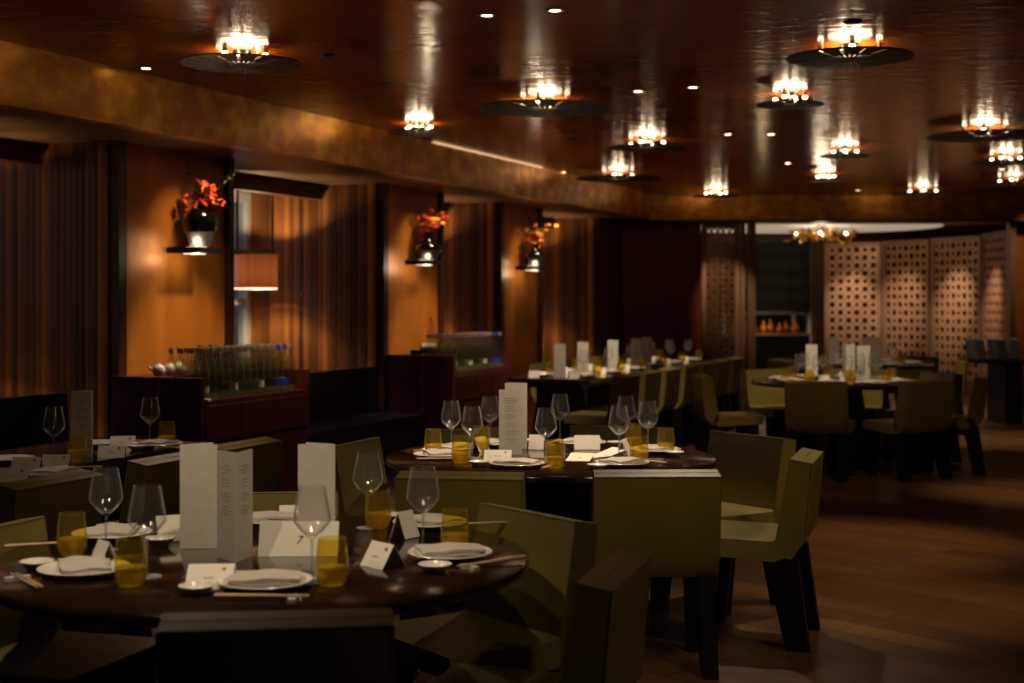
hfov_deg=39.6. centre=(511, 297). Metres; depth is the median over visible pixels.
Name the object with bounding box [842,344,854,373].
menu card
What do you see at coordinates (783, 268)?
blind
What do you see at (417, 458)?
chopstick
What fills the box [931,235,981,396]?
lattice screen
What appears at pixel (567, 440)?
napkin
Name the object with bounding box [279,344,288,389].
water bottle
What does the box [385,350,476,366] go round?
shelf
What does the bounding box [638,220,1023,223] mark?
trim
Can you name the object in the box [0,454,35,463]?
dinner plate
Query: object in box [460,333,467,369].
water bottle
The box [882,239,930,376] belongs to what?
lattice screen
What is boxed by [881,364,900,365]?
dinner plate
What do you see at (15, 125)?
ceiling
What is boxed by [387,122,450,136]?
ceiling lamp
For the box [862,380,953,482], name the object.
dining chair
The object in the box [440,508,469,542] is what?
tumbler
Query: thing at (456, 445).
napkin
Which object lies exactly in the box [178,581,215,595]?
sauce dish
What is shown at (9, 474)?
name card
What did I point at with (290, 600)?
chopstick rest
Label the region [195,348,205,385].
water bottle
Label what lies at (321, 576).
wine glass
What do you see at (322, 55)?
smoke detector
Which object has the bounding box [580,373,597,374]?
napkin
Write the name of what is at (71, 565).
napkin
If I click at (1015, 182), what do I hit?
ceiling lamp
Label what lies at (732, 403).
dining chair
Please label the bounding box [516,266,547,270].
wall shelf
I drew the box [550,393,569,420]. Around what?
bowl
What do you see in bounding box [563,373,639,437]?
dining chair
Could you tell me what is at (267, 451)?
dining chair
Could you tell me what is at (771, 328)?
vase
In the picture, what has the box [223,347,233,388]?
water bottle
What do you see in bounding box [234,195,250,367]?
window
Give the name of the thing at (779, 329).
vase
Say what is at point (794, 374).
napkin
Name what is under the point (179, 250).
wall shelf
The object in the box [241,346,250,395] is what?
water bottle
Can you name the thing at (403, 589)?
round table
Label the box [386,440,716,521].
round table
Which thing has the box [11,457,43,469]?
name card
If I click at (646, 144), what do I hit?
ceiling lamp
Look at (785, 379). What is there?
napkin
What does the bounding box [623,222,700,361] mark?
wall
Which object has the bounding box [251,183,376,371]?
curtain
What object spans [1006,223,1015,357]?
trim
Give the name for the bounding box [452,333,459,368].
water bottle
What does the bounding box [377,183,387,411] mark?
pier
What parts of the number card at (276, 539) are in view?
panel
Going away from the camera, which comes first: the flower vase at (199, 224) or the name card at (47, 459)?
the name card at (47, 459)
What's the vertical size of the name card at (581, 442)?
0.067 m
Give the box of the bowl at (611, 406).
[608,406,629,434]
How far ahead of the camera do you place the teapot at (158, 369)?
9.60 m
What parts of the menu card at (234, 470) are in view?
panel, panel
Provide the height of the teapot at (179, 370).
0.096 m
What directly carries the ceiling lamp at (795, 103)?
attached to the ceiling at (397, 63)
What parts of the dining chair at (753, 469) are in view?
leg, leg, seat, backrest, leg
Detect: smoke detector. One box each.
[319,54,336,57]
[843,20,862,25]
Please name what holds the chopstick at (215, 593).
on the round table at (403, 589)
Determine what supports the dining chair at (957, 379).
on the floor
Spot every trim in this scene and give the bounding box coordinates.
[225,158,233,367]
[438,192,443,350]
[538,208,542,362]
[619,221,622,361]
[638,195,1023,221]
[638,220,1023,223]
[740,223,744,406]
[747,223,755,368]
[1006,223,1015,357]
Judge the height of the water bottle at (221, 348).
0.340 m
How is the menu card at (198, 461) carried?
on the round table at (403, 589)
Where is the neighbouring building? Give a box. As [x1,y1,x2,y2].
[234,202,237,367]
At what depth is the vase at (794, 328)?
23.57 m
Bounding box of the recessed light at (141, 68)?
[138,67,153,69]
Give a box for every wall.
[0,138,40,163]
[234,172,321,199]
[234,190,250,195]
[444,203,447,214]
[543,217,553,228]
[615,219,637,221]
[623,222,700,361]
[706,234,981,374]
[726,315,805,332]
[1016,224,1023,404]
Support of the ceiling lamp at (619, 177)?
attached to the ceiling at (397, 63)
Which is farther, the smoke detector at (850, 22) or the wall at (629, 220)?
the wall at (629, 220)
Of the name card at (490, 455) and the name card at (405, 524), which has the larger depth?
the name card at (490, 455)
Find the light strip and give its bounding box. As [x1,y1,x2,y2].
[433,142,542,167]
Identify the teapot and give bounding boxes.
[148,362,165,375]
[165,361,176,374]
[175,360,185,373]
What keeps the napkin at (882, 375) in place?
on the dinner plate
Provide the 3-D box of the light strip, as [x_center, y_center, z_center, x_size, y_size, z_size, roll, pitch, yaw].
[-0.188,-1.378,13.815,0.018,0.008,2.651,0,0,22]
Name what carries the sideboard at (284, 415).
on the floor
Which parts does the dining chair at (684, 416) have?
leg, backrest, leg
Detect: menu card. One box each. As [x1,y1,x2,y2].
[71,390,92,456]
[180,442,216,548]
[217,449,252,562]
[298,442,334,520]
[499,389,521,454]
[505,383,526,448]
[554,344,565,376]
[577,342,588,372]
[608,340,617,369]
[631,338,640,365]
[642,337,651,362]
[806,344,816,377]
[829,337,838,364]
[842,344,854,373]
[857,345,869,378]
[862,337,879,364]
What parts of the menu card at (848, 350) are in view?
panel, panel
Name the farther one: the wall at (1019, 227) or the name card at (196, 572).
the wall at (1019, 227)
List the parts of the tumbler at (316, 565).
glass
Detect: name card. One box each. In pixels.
[0,467,30,482]
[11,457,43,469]
[42,454,73,466]
[91,539,116,558]
[97,445,125,457]
[110,436,135,447]
[154,514,179,540]
[185,563,236,588]
[279,505,297,511]
[360,540,405,569]
[390,510,419,538]
[470,436,489,451]
[484,450,511,460]
[528,435,545,449]
[529,371,539,377]
[569,371,580,378]
[574,435,599,449]
[596,368,606,373]
[615,438,631,455]
[620,365,629,370]
[641,362,650,367]
[661,359,670,363]
[680,356,687,361]
[817,375,829,380]
[839,372,853,383]
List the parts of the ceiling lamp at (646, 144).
stem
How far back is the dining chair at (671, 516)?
5.53 m
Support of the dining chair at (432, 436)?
on the floor
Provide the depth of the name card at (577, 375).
13.00 m
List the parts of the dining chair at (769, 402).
backrest, seat, leg, leg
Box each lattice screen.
[701,224,739,400]
[824,242,881,374]
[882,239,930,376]
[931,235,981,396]
[982,230,1005,398]
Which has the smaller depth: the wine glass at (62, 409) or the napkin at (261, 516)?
the napkin at (261, 516)
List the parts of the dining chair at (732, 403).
leg, backrest, leg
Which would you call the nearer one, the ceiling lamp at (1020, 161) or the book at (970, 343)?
the ceiling lamp at (1020, 161)
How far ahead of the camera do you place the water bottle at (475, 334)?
13.48 m
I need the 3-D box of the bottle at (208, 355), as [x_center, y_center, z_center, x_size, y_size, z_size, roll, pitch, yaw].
[-2.178,0.433,10.257,0.068,0.190,0.066,0,0,0]
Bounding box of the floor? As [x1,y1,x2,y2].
[95,393,1023,682]
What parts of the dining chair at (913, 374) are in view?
seat, backrest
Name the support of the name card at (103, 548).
on the round table at (403, 589)
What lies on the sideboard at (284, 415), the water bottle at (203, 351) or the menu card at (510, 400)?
the water bottle at (203, 351)
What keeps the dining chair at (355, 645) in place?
on the floor
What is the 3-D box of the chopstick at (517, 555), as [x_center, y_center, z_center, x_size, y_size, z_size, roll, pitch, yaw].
[-0.059,0.721,3.905,0.230,0.008,0.008,0,0,-38]
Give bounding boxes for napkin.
[30,466,82,473]
[55,556,111,578]
[80,522,141,540]
[135,439,178,444]
[223,569,305,587]
[253,511,297,522]
[414,513,464,527]
[414,542,486,558]
[420,343,435,354]
[423,448,456,457]
[427,442,471,448]
[487,438,498,445]
[490,457,543,466]
[560,438,603,443]
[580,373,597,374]
[595,457,646,465]
[638,444,672,450]
[770,376,791,378]
[778,378,803,380]
[792,374,815,377]
[862,380,887,381]
[874,375,895,377]
[880,362,901,364]
[884,378,907,381]
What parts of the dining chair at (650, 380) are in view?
seat, leg, backrest, leg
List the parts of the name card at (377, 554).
panel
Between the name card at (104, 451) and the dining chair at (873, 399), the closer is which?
the name card at (104, 451)
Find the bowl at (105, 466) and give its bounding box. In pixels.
[88,466,123,514]
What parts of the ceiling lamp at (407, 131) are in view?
stem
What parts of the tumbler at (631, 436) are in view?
glass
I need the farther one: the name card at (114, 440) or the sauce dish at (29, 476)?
the name card at (114, 440)
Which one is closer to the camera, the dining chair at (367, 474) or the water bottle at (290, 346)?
the dining chair at (367, 474)
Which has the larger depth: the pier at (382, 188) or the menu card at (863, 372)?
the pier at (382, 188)
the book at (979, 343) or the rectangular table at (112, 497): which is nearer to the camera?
the rectangular table at (112, 497)
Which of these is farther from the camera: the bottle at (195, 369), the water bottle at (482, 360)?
the water bottle at (482, 360)
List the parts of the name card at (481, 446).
panel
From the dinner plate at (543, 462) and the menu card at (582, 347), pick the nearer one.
the dinner plate at (543, 462)
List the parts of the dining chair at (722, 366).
backrest, leg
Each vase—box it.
[180,154,237,246]
[414,189,460,259]
[523,208,560,265]
[760,320,767,332]
[767,319,774,332]
[776,322,782,332]
[782,320,789,332]
[790,319,799,332]
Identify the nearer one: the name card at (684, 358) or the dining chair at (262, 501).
the dining chair at (262, 501)
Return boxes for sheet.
[565,453,593,460]
[592,447,626,457]
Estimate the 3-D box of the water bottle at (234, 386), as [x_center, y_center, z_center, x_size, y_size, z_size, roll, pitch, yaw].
[-1.908,0.505,9.699,0.073,0.340,0.071,0,0,0]
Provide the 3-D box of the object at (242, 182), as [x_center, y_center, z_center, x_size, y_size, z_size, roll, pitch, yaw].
[-2.305,-0.993,12.255,0.120,0.135,2.434,0,0,22]
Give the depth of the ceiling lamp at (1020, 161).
13.75 m
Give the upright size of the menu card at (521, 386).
0.320 m
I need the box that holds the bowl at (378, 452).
[352,452,383,496]
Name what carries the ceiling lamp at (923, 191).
attached to the ceiling at (397, 63)
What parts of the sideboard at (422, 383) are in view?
edge trim, panel, drawer, door, drawer, door, panel, door, drawer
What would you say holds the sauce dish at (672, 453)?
on the round table at (566, 491)
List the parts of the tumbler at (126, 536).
glass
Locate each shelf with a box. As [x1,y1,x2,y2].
[113,368,262,394]
[167,247,222,254]
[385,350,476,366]
[405,260,443,265]
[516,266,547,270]
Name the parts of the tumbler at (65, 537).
glass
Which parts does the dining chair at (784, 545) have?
leg, leg, seat, leg, backrest, leg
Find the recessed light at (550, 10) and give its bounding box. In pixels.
[546,8,563,12]
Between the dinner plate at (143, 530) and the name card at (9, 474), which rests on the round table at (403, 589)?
the dinner plate at (143, 530)
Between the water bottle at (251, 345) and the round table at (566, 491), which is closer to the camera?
the round table at (566, 491)
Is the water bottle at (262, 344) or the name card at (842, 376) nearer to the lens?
the water bottle at (262, 344)
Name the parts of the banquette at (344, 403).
backrest, seat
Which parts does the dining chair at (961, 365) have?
leg, backrest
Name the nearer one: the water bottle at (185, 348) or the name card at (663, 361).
the water bottle at (185, 348)
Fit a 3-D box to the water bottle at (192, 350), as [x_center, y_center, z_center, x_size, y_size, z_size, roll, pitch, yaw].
[-2.114,0.505,9.421,0.073,0.340,0.071,0,0,0]
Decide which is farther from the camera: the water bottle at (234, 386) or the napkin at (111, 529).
the water bottle at (234, 386)
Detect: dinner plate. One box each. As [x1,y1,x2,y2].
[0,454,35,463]
[36,558,129,578]
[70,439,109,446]
[71,525,151,541]
[133,441,182,447]
[217,572,312,592]
[392,515,466,530]
[407,546,491,562]
[413,451,464,457]
[425,445,474,450]
[490,461,544,468]
[558,440,606,446]
[581,374,598,376]
[594,460,648,467]
[607,370,622,372]
[630,446,680,453]
[791,375,816,377]
[863,381,888,384]
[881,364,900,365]
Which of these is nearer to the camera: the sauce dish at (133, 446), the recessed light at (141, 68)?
the sauce dish at (133, 446)
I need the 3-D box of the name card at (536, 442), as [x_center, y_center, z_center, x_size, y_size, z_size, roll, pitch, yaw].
[0.122,0.700,6.923,0.075,0.069,0.062,0,0,12]
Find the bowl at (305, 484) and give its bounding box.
[293,484,330,537]
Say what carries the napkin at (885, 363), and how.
on the dinner plate at (881, 364)
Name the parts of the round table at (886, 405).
leg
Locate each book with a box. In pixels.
[965,339,975,358]
[975,339,986,358]
[987,339,997,358]
[996,339,1008,358]
[1009,338,1019,358]
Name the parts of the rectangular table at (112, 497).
leg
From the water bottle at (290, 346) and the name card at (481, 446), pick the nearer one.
the name card at (481, 446)
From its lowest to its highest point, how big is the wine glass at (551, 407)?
0.240 m
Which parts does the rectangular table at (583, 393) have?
leg, leg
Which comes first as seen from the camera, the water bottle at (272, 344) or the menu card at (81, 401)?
the menu card at (81, 401)
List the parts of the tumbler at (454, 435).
glass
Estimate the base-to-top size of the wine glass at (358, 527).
0.240 m
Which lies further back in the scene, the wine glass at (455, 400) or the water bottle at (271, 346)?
the water bottle at (271, 346)
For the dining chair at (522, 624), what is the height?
0.809 m
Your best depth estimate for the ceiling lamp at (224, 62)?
7.90 m
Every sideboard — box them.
[112,368,309,491]
[385,350,512,430]
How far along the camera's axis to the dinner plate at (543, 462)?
6.10 m
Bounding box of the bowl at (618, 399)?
[616,399,635,420]
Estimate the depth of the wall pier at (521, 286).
16.32 m
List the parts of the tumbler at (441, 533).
glass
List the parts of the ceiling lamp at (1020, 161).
stem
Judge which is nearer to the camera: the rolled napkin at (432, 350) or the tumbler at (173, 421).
the tumbler at (173, 421)
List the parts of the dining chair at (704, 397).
leg, backrest, leg, seat, leg, leg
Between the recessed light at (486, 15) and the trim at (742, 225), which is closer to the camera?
the recessed light at (486, 15)
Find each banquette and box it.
[0,393,70,450]
[310,367,425,471]
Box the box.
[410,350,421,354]
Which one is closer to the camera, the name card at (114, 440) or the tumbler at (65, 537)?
the tumbler at (65, 537)
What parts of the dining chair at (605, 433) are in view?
backrest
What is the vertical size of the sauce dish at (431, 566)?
0.023 m
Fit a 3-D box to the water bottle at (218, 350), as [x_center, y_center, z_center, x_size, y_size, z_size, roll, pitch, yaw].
[-1.972,0.505,9.544,0.073,0.340,0.071,0,0,0]
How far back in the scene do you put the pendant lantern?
12.92 m
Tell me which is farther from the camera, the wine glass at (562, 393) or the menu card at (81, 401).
the wine glass at (562, 393)
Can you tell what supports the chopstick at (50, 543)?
on the round table at (403, 589)
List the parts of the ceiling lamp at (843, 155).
stem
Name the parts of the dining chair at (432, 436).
backrest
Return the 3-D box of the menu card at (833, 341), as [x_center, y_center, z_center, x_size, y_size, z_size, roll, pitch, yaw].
[3.553,0.582,15.741,0.109,0.305,0.084,0,0,0]
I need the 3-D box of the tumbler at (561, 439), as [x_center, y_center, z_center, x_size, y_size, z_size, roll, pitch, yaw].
[0.186,0.674,6.158,0.085,0.120,0.085,0,0,0]
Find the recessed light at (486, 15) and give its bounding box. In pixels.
[478,13,495,17]
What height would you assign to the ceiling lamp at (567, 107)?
0.085 m
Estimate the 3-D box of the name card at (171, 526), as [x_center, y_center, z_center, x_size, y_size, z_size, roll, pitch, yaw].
[-1.045,0.697,4.320,0.075,0.075,0.062,0,0,-30]
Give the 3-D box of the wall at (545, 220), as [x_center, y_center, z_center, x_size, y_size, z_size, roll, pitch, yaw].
[0.109,-0.993,18.100,0.120,0.135,2.077,0,0,22]
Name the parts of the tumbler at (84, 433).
glass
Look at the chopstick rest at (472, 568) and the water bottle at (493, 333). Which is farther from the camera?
the water bottle at (493, 333)
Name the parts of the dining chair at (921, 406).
leg, seat, leg, leg, backrest, leg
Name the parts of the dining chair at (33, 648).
backrest, seat, leg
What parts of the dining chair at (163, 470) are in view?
seat, leg, backrest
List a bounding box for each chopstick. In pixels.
[4,540,85,546]
[5,541,86,547]
[10,573,37,588]
[15,572,42,587]
[70,466,101,467]
[214,594,308,596]
[215,593,309,595]
[417,458,467,459]
[456,555,523,566]
[459,555,526,566]
[464,521,507,524]
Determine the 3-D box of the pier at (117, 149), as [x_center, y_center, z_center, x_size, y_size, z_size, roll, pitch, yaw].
[-2.666,0.212,9.625,0.080,2.545,0.084,0,0,22]
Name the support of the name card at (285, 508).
on the round table at (403, 589)
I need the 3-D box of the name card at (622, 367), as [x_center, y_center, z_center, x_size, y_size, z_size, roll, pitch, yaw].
[1.141,0.704,14.389,0.100,0.061,0.071,0,0,4]
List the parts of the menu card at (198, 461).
panel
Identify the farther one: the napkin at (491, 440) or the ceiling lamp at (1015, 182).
the ceiling lamp at (1015, 182)
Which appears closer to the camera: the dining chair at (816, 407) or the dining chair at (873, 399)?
the dining chair at (816, 407)
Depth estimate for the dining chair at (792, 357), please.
16.59 m
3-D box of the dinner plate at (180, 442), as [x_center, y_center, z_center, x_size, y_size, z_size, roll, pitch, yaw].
[-1.746,0.724,7.016,0.241,0.021,0.241,0,0,0]
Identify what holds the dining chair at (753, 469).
on the floor
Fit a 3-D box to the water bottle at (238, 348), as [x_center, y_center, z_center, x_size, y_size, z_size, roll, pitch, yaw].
[-1.876,0.505,9.776,0.073,0.340,0.071,0,0,0]
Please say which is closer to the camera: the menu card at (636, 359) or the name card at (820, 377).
the name card at (820, 377)
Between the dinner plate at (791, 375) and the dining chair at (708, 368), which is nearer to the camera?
the dinner plate at (791, 375)
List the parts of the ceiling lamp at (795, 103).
stem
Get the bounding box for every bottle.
[166,348,176,367]
[181,347,191,377]
[184,348,194,368]
[187,348,197,377]
[194,345,199,371]
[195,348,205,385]
[197,346,205,372]
[198,349,208,392]
[206,345,211,370]
[206,348,215,399]
[209,347,219,397]
[211,345,220,371]
[213,348,223,398]
[216,347,226,396]
[217,345,226,393]
[220,346,229,394]
[220,347,230,397]
[221,345,229,370]
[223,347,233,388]
[227,347,237,395]
[230,346,240,394]
[233,345,243,393]
[234,347,243,396]
[236,344,246,391]
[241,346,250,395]
[247,345,256,390]
[247,346,257,394]
[250,345,259,392]
[254,346,263,386]
[257,345,266,391]
[259,344,268,390]
[260,345,270,391]
[267,345,276,392]
[269,344,278,390]
[273,344,282,391]
[275,344,284,388]
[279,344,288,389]
[285,344,294,390]
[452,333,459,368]
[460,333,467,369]
[461,334,468,370]
[465,334,471,364]
[470,332,477,366]
[472,333,479,368]
[479,333,486,368]
[486,332,493,367]
[490,332,496,361]
[493,332,500,365]
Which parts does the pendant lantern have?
frame, lamp shade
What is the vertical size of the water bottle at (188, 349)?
0.340 m
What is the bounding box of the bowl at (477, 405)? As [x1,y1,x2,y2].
[461,405,482,434]
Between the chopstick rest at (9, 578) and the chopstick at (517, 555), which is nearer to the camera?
the chopstick rest at (9, 578)
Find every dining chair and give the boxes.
[0,469,104,632]
[0,516,155,682]
[102,452,179,636]
[155,608,394,682]
[217,436,282,491]
[253,491,338,515]
[335,437,459,610]
[393,503,598,682]
[395,470,525,679]
[425,428,550,603]
[431,548,651,682]
[529,361,553,434]
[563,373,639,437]
[566,359,576,368]
[570,425,664,581]
[589,356,600,364]
[589,370,661,426]
[591,469,721,679]
[599,354,619,364]
[650,430,795,614]
[653,367,680,446]
[673,364,698,447]
[691,361,714,434]
[691,373,764,452]
[711,359,729,431]
[716,447,823,652]
[723,356,743,429]
[740,368,805,437]
[767,355,795,359]
[767,359,799,431]
[784,380,855,482]
[830,368,883,454]
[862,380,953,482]
[879,371,962,464]
[887,355,938,403]
[924,375,986,473]
[955,359,967,435]
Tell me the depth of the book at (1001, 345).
16.93 m
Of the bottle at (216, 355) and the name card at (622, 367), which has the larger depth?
the name card at (622, 367)
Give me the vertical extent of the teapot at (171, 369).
0.096 m
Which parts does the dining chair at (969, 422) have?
leg, seat, leg, backrest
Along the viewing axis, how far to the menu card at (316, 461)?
4.18 m
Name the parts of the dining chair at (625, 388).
leg, seat, backrest, leg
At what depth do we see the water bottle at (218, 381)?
10.03 m
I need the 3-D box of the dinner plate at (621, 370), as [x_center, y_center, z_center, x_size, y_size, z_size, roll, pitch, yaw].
[0.976,0.724,13.938,0.241,0.021,0.241,0,0,0]
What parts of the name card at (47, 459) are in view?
panel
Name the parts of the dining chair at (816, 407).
leg, leg, backrest, seat, leg, leg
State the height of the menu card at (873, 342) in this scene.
0.305 m
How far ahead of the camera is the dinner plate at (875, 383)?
12.05 m
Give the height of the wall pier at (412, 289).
2.545 m
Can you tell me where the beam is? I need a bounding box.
[0,40,641,218]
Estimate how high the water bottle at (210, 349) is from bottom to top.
0.340 m
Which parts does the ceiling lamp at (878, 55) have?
stem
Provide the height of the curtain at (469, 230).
2.545 m
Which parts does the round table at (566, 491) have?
leg, leg, leg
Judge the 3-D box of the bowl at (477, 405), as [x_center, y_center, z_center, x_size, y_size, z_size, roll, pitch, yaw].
[-0.183,0.565,6.519,0.099,0.140,0.099,0,0,0]
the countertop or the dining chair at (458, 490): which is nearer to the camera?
the dining chair at (458, 490)
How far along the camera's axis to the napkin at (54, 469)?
5.84 m
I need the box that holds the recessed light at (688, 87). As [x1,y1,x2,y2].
[686,86,699,88]
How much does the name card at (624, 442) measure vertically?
0.075 m
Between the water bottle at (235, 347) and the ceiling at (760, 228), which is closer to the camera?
the water bottle at (235, 347)
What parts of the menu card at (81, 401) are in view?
panel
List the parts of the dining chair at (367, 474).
backrest, seat, leg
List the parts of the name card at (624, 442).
panel, panel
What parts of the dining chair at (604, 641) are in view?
seat, backrest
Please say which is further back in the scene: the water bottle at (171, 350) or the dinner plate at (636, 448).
the water bottle at (171, 350)
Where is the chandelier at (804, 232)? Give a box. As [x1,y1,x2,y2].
[783,226,858,244]
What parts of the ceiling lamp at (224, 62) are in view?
stem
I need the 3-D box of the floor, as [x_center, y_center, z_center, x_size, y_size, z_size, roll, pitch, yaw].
[-0.250,1.535,12.200,21.500,0.100,29.600,0,0,0]
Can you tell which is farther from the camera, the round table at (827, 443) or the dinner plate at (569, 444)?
the round table at (827, 443)
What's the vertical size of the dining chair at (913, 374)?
0.809 m
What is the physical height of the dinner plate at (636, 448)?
0.021 m
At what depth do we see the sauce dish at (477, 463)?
6.19 m
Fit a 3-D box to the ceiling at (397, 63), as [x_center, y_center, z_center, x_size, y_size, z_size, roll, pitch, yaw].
[0.950,-1.435,6.770,19.100,0.100,25.960,0,0,0]
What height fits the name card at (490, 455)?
0.046 m
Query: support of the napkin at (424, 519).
on the dinner plate at (423, 528)
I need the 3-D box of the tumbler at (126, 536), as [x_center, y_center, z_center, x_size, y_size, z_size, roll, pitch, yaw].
[-0.974,0.674,3.636,0.085,0.120,0.085,0,0,0]
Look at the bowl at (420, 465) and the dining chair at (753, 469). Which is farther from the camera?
the dining chair at (753, 469)
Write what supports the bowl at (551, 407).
on the wine glass at (551, 407)
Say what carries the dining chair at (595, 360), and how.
on the floor
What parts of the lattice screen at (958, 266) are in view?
panel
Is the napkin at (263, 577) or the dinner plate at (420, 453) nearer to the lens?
the napkin at (263, 577)
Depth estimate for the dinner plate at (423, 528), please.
4.48 m
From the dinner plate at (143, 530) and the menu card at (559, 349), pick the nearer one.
the dinner plate at (143, 530)
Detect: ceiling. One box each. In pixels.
[0,0,1023,194]
[0,108,649,219]
[706,224,1005,233]
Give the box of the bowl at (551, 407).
[535,407,556,438]
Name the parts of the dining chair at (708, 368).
leg, backrest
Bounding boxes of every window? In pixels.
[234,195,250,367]
[722,244,810,344]
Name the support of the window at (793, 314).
in the wall at (817, 249)
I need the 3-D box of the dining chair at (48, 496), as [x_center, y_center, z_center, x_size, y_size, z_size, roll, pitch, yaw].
[-1.947,1.080,5.457,0.555,0.809,0.496,0,0,22]
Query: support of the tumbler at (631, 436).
on the round table at (566, 491)
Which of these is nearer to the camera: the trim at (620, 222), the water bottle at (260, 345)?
the water bottle at (260, 345)
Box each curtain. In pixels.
[0,141,108,437]
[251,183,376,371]
[444,202,494,350]
[543,218,594,361]
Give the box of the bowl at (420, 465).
[406,465,439,511]
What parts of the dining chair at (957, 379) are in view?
leg, seat, leg, backrest, leg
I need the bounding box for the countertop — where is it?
[719,333,811,373]
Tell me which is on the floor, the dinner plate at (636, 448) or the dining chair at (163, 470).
the dining chair at (163, 470)
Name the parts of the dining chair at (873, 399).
backrest, seat, leg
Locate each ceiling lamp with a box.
[180,46,302,73]
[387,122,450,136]
[479,96,610,116]
[576,171,659,181]
[609,138,684,151]
[693,190,739,197]
[756,92,824,108]
[787,39,914,67]
[808,173,843,181]
[820,147,870,158]
[891,187,954,195]
[926,125,1023,141]
[974,154,1023,165]
[979,177,1023,186]
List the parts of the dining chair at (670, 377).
leg, backrest, leg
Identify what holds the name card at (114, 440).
on the rectangular table at (112, 497)
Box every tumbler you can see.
[56,511,86,555]
[67,433,86,460]
[114,536,147,586]
[158,421,175,439]
[315,536,348,586]
[365,489,390,528]
[424,428,441,445]
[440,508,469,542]
[451,435,470,462]
[472,425,489,448]
[545,439,564,467]
[624,426,641,441]
[629,436,648,459]
[657,428,674,448]
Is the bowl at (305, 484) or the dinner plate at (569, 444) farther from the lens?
the dinner plate at (569, 444)
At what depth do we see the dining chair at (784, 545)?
6.00 m
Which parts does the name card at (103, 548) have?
panel, panel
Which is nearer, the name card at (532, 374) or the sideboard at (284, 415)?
the sideboard at (284, 415)
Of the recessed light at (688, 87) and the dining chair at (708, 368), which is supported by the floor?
the dining chair at (708, 368)
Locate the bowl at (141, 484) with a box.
[128,484,165,537]
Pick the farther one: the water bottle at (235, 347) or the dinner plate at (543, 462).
the water bottle at (235, 347)
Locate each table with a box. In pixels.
[0,437,213,521]
[0,516,528,626]
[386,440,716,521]
[508,359,710,439]
[751,376,920,470]
[798,361,934,418]
[958,358,1023,424]
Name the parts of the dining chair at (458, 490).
leg, leg, backrest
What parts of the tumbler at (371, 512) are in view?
glass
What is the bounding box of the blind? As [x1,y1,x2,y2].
[723,241,812,313]
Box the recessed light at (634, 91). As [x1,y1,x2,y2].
[631,90,644,92]
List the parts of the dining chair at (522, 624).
leg, seat, backrest, leg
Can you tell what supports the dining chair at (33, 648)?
on the floor
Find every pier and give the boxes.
[109,141,126,436]
[127,143,224,375]
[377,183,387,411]
[388,184,437,353]
[495,202,504,350]
[505,203,537,425]
[602,219,618,355]
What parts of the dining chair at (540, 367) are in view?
leg, backrest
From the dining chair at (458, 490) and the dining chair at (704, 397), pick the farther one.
the dining chair at (704, 397)
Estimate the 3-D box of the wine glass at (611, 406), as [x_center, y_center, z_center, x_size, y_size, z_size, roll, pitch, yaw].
[0.490,0.615,6.519,0.099,0.240,0.099,0,0,0]
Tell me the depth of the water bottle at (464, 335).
13.25 m
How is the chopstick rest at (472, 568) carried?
on the round table at (403, 589)
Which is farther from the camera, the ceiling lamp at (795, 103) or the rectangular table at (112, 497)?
the ceiling lamp at (795, 103)
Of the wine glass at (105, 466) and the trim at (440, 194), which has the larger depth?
the trim at (440, 194)
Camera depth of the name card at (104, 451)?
6.55 m
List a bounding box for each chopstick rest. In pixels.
[4,574,30,581]
[67,543,77,547]
[287,597,298,603]
[460,563,479,570]
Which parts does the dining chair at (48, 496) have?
backrest, leg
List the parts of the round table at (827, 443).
leg, leg, plate, leg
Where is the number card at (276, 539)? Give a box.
[258,521,339,556]
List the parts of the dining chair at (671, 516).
backrest, leg, leg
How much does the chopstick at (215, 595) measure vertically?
0.008 m
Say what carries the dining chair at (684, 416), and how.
on the floor
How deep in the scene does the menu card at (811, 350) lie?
13.12 m
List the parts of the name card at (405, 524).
panel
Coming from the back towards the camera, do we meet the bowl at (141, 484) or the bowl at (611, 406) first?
the bowl at (611, 406)
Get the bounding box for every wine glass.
[43,409,64,436]
[88,466,123,551]
[128,484,165,579]
[140,399,159,423]
[293,484,330,579]
[352,452,383,529]
[406,465,439,547]
[441,400,460,429]
[461,405,482,458]
[481,395,498,420]
[535,407,556,461]
[550,393,569,439]
[608,406,629,456]
[616,399,635,443]
[638,402,657,429]
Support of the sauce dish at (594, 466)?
on the round table at (566, 491)
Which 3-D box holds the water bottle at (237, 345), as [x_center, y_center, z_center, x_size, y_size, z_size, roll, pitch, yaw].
[-1.937,0.505,10.074,0.073,0.340,0.071,0,0,0]
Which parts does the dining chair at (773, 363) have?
backrest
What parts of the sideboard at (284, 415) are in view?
edge trim, panel, drawer, drawer, door, panel, drawer, door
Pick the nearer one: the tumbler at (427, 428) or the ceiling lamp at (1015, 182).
the tumbler at (427, 428)
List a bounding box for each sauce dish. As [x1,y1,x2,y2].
[19,557,54,570]
[28,473,48,478]
[127,444,146,449]
[145,535,175,545]
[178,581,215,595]
[384,512,396,520]
[418,560,451,573]
[469,460,489,466]
[587,463,607,469]
[607,440,620,445]
[665,450,683,456]
[853,381,862,384]
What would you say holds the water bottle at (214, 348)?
on the sideboard at (284, 415)
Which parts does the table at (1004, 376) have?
leg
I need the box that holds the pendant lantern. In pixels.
[234,191,277,289]
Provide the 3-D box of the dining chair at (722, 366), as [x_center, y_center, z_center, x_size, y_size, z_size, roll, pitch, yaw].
[2.076,1.080,15.684,0.555,0.809,0.496,0,0,22]
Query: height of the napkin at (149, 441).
0.030 m

